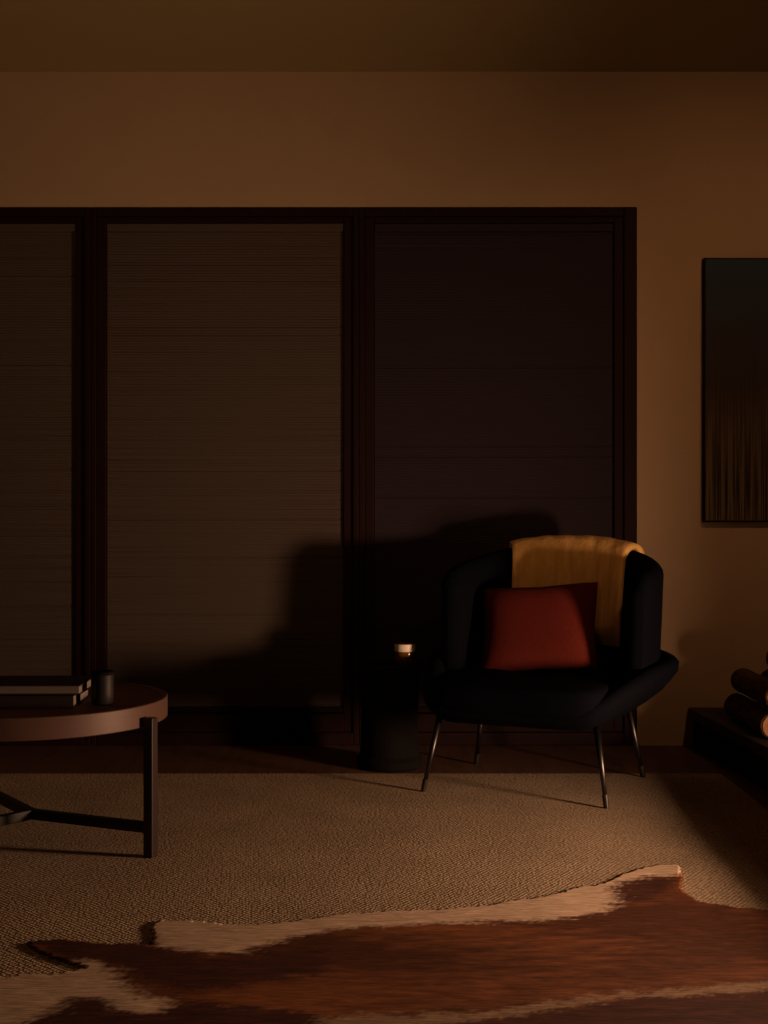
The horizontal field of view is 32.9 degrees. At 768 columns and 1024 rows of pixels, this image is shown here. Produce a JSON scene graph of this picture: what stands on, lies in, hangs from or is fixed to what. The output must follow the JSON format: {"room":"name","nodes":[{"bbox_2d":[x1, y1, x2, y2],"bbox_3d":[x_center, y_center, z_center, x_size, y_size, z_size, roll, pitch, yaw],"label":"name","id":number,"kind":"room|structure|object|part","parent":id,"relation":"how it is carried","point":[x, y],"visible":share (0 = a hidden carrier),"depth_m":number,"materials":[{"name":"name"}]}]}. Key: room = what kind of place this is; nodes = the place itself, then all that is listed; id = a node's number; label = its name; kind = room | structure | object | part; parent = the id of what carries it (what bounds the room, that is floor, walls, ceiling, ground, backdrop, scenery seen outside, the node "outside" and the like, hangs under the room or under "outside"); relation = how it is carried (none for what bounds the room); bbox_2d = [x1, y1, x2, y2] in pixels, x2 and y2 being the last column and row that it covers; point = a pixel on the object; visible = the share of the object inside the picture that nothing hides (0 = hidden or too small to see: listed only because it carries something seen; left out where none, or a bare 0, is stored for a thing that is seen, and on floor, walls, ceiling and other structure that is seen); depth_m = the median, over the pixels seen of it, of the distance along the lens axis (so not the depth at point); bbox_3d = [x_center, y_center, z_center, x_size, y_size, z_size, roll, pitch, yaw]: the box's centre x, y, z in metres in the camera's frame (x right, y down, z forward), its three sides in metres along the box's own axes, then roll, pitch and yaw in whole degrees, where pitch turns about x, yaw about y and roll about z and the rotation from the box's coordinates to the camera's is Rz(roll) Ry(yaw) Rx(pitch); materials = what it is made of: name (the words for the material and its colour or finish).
{"room":"living room","nodes":[
{"label":"living room","id":0,"kind":"room"},
{"bbox_2d":[0,72,767,745],"bbox_3d":[-0.300,-0.399,5.120,5.400,2.602,0.200,0,0,0],"label":"wall","id":1,"kind":"structure","parent":0,"point":[687,150],"depth_m":5.02,"materials":[{"name":"paint"}]},
{"bbox_2d":[0,207,89,744],"bbox_3d":[-1.653,-0.138,5.100,1.037,2.080,0.160,0,0,0],"label":"window","id":2,"kind":"structure","parent":1,"relation":"in","point":[80,216],"depth_m":5.03,"materials":[{"name":"brown wood"}]},
{"bbox_2d":[0,224,75,675],"bbox_3d":[-1.642,-0.171,5.049,0.892,1.895,0.026,0,0,0],"label":"blind","id":3,"kind":"object","parent":2,"relation":"attached to","point":[38,261],"visible":0.87,"depth_m":5.05,"materials":[{"name":"beige fabric"}]},
{"bbox_3d":[-1.642,-1.103,5.049,0.892,0.030,0.026,0,0,0],"label":"head rail","id":4,"kind":"part","parent":3,"relation":"part of","materials":[{"name":"brown"}]},
{"bbox_2d":[90,207,358,744],"bbox_3d":[-0.616,-0.138,5.100,1.038,2.080,0.160,0,0,0],"label":"window","id":5,"kind":"structure","parent":1,"relation":"in","point":[178,728],"depth_m":5.03,"materials":[{"name":"brown wood"}]},
{"bbox_2d":[107,224,342,711],"bbox_3d":[-0.616,-0.171,5.049,0.916,1.895,0.026,0,0,0],"label":"blind","id":6,"kind":"object","parent":5,"relation":"attached to","point":[225,341],"visible":0.91,"depth_m":5.05,"materials":[{"name":"beige fabric"}]},
{"bbox_3d":[-0.616,-1.103,5.049,0.916,0.030,0.026,0,0,0],"label":"head rail","id":7,"kind":"part","parent":6,"relation":"part of","materials":[{"name":"brown"}]},
{"bbox_3d":[-0.616,0.766,5.049,0.916,0.022,0.026,0,0,0],"label":"rail","id":8,"kind":"part","parent":6,"relation":"part of","materials":[{"name":"brown wood"}]},
{"bbox_3d":[-0.616,-0.162,5.108,0.930,1.898,0.006,0,0,0],"label":"pane","id":9,"kind":"part","parent":5,"relation":"part of","materials":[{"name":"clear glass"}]},
{"bbox_2d":[359,207,636,744],"bbox_3d":[0.440,-0.138,5.100,1.074,2.080,0.160,0,0,0],"label":"window","id":10,"kind":"structure","parent":1,"relation":"in","point":[617,731],"depth_m":5.03,"materials":[{"name":"brown wood"}]},
{"bbox_3d":[0.426,-0.162,5.108,0.939,1.898,0.006,0,0,0],"label":"pane","id":11,"kind":"part","parent":10,"relation":"part of","materials":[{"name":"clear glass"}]},
{"bbox_2d":[375,224,612,711],"bbox_3d":[0.426,-0.171,5.049,0.925,1.895,0.026,0,0,0],"label":"blind","id":12,"kind":"object","parent":10,"relation":"attached to","point":[494,342],"visible":0.7,"depth_m":5.05,"materials":[{"name":"beige fabric"}]},
{"bbox_3d":[0.426,0.766,5.049,0.925,0.022,0.026,0,0,0],"label":"rail","id":13,"kind":"part","parent":12,"relation":"part of","materials":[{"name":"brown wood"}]},
{"bbox_3d":[0.426,-1.103,5.049,0.925,0.030,0.026,0,0,0],"label":"head rail","id":14,"kind":"part","parent":12,"relation":"part of","materials":[{"name":"brown"}]},
{"bbox_2d":[702,258,767,521],"bbox_3d":[1.450,-0.468,5.000,0.444,1.014,0.036,0,0,0],"label":"canvas painting","id":15,"kind":"object","parent":1,"relation":"attached to","point":[734,290],"visible":1,"depth_m":4.98,"materials":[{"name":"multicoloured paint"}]},
{"bbox_2d":[0,0,767,71],"bbox_3d":[-0.300,-1.750,1.960,5.400,0.100,6.720,0,0,0],"label":"ceiling","id":16,"kind":"structure","parent":0,"point":[36,35],"depth_m":4.63,"materials":[{"name":"paint"}]},
{"bbox_2d":[0,745,767,809],"bbox_3d":[-0.300,0.952,1.960,5.400,0.100,6.720,0,0,0],"label":"floor","id":17,"kind":"structure","parent":0,"point":[14,759],"depth_m":4.72,"materials":[{"name":"brown wood"}]},
{"bbox_2d":[0,774,767,975],"bbox_3d":[-0.820,0.901,1.637,3.960,0.002,5.675,0,0,0],"label":"carpet","id":18,"kind":"object","parent":17,"relation":"on","point":[248,849],"visible":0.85,"depth_m":3.50,"materials":[{"name":"beige carpet"}]},
{"bbox_2d":[0,682,167,857],"bbox_3d":[-0.960,0.703,3.550,0.736,0.394,0.732,0,0,0],"label":"coffee table","id":19,"kind":"object","parent":18,"relation":"on","point":[134,706],"visible":0.75,"depth_m":3.38,"materials":[{"name":"brown wood"}]},
{"bbox_2d":[0,690,89,707],"bbox_3d":[-0.988,0.492,3.470,0.360,0.032,0.220,0,0,-2],"label":"book","id":20,"kind":"object","parent":19,"relation":"on","point":[6,701],"visible":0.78,"depth_m":3.36,"materials":[{"name":"paper"}]},
{"bbox_2d":[0,676,90,694],"bbox_3d":[-0.950,0.462,3.470,0.320,0.025,0.200,0,0,-1],"label":"book","id":21,"kind":"object","parent":20,"relation":"on","point":[9,685],"visible":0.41,"depth_m":3.39,"materials":[{"name":"paper"}]},
{"bbox_2d":[91,670,113,705],"bbox_3d":[-0.744,0.464,3.435,0.061,0.088,0.061,0,0,0],"label":"ceramic cup","id":22,"kind":"object","parent":19,"relation":"on","point":[102,681],"visible":1,"depth_m":3.41,"materials":[{"name":"black ceramic"}]},
{"bbox_3d":[-0.609,0.718,3.393,0.028,0.364,0.028,0,0,24],"label":"leg","id":23,"kind":"part","parent":19,"relation":"part of","materials":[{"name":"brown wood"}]},
{"bbox_2d":[0,864,767,1023],"bbox_3d":[0.188,0.897,2.228,1.957,0.005,1.655,0,0,-20],"label":"cowhide rug","id":24,"kind":"object","parent":18,"relation":"on","point":[633,947],"visible":1,"depth_m":2.54,"materials":[{"name":"brown fur"}]},
{"bbox_2d":[421,548,678,808],"bbox_3d":[0.535,0.507,4.373,0.864,0.794,0.802,0,0,24],"label":"lounge armchair","id":25,"kind":"object","parent":18,"relation":"on","point":[457,689],"visible":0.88,"depth_m":4.21,"materials":[{"name":"blue fabric"}]},
{"bbox_3d":[0.157,0.777,4.197,0.077,0.249,0.022,0,0,-26],"label":"leg","id":26,"kind":"part","parent":25,"relation":"part of","materials":[{"name":"metal"}]},
{"bbox_3d":[0.340,0.778,4.623,0.022,0.251,0.077,0,0,-25],"label":"leg","id":27,"kind":"part","parent":25,"relation":"part of","materials":[{"name":"metal"}]},
{"bbox_2d":[429,667,626,717],"bbox_3d":[0.506,0.595,4.307,0.595,0.111,0.658,0,0,24],"label":"seat cushion","id":28,"kind":"object","parent":25,"relation":"on","point":[473,692],"depth_m":4.05,"materials":[{"name":"black fabric"}]},
{"bbox_2d":[481,582,597,670],"bbox_3d":[0.536,0.400,4.487,0.433,0.320,0.178,0,0,22],"label":"throw pillow","id":29,"kind":"object","parent":25,"relation":"on","point":[547,627],"visible":0.98,"depth_m":4.43,"materials":[{"name":"red fabric"}]},
{"bbox_2d":[509,535,644,646],"bbox_3d":[0.674,0.275,4.658,0.513,0.383,0.222,0,0,24],"label":"throw","id":30,"kind":"object","parent":25,"relation":"on","point":[547,560],"visible":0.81,"depth_m":4.62,"materials":[{"name":"yellow fabric"}]},
{"bbox_3d":[0.666,0.777,3.977,0.022,0.249,0.077,0,0,-25],"label":"leg","id":31,"kind":"part","parent":25,"relation":"part of","materials":[{"name":"metal"}]},
{"bbox_3d":[0.849,0.777,4.403,0.077,0.249,0.022,0,0,-26],"label":"leg","id":32,"kind":"part","parent":25,"relation":"part of","materials":[{"name":"metal"}]},
{"bbox_2d":[355,660,423,772],"bbox_3d":[0.020,0.720,4.610,0.244,0.365,0.244,0,0,0],"label":"side table","id":33,"kind":"object","parent":17,"relation":"on","point":[389,743],"visible":0.99,"depth_m":4.52,"materials":[{"name":"black paint"}]},
{"bbox_2d":[394,642,414,664],"bbox_3d":[0.074,0.500,4.600,0.074,0.074,0.074,0,0,0],"label":"candle jar","id":34,"kind":"object","parent":33,"relation":"on","point":[404,651],"visible":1,"depth_m":4.57,"materials":[{"name":"orange glass"}]},
{"bbox_2d":[688,707,767,790],"bbox_3d":[1.423,0.828,3.107,0.546,0.149,3.815,0,0,0],"label":"stone hearth","id":35,"kind":"object","parent":17,"relation":"on","point":[718,735],"visible":0.88,"depth_m":4.56,"materials":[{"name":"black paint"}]},
{"bbox_2d":[724,693,767,737],"bbox_3d":[1.288,0.706,4.520,0.092,0.092,0.471,0,0,0],"label":"log","id":36,"kind":"object","parent":35,"relation":"on","point":[753,714],"visible":1,"depth_m":4.48,"materials":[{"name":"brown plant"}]},
{"bbox_2d":[731,668,767,706],"bbox_3d":[1.302,0.611,4.500,0.091,0.091,0.441,0,0,0],"label":"log","id":37,"kind":"object","parent":36,"relation":"on","point":[747,682],"visible":1,"depth_m":4.49,"materials":[{"name":"brown wood"}]},
{"bbox_3d":[1.384,0.706,4.480,0.091,0.092,0.411,0,0,0],"label":"log","id":38,"kind":"object","parent":35,"relation":"on","visible":0},
{"bbox_2d":[761,669,767,677],"bbox_3d":[1.399,0.611,4.500,0.091,0.094,0.411,0,0,0],"label":"log","id":39,"kind":"object","parent":38,"relation":"on","point":[765,673],"visible":0.27,"depth_m":4.67,"materials":[{"name":"brown wood"}]}
]}

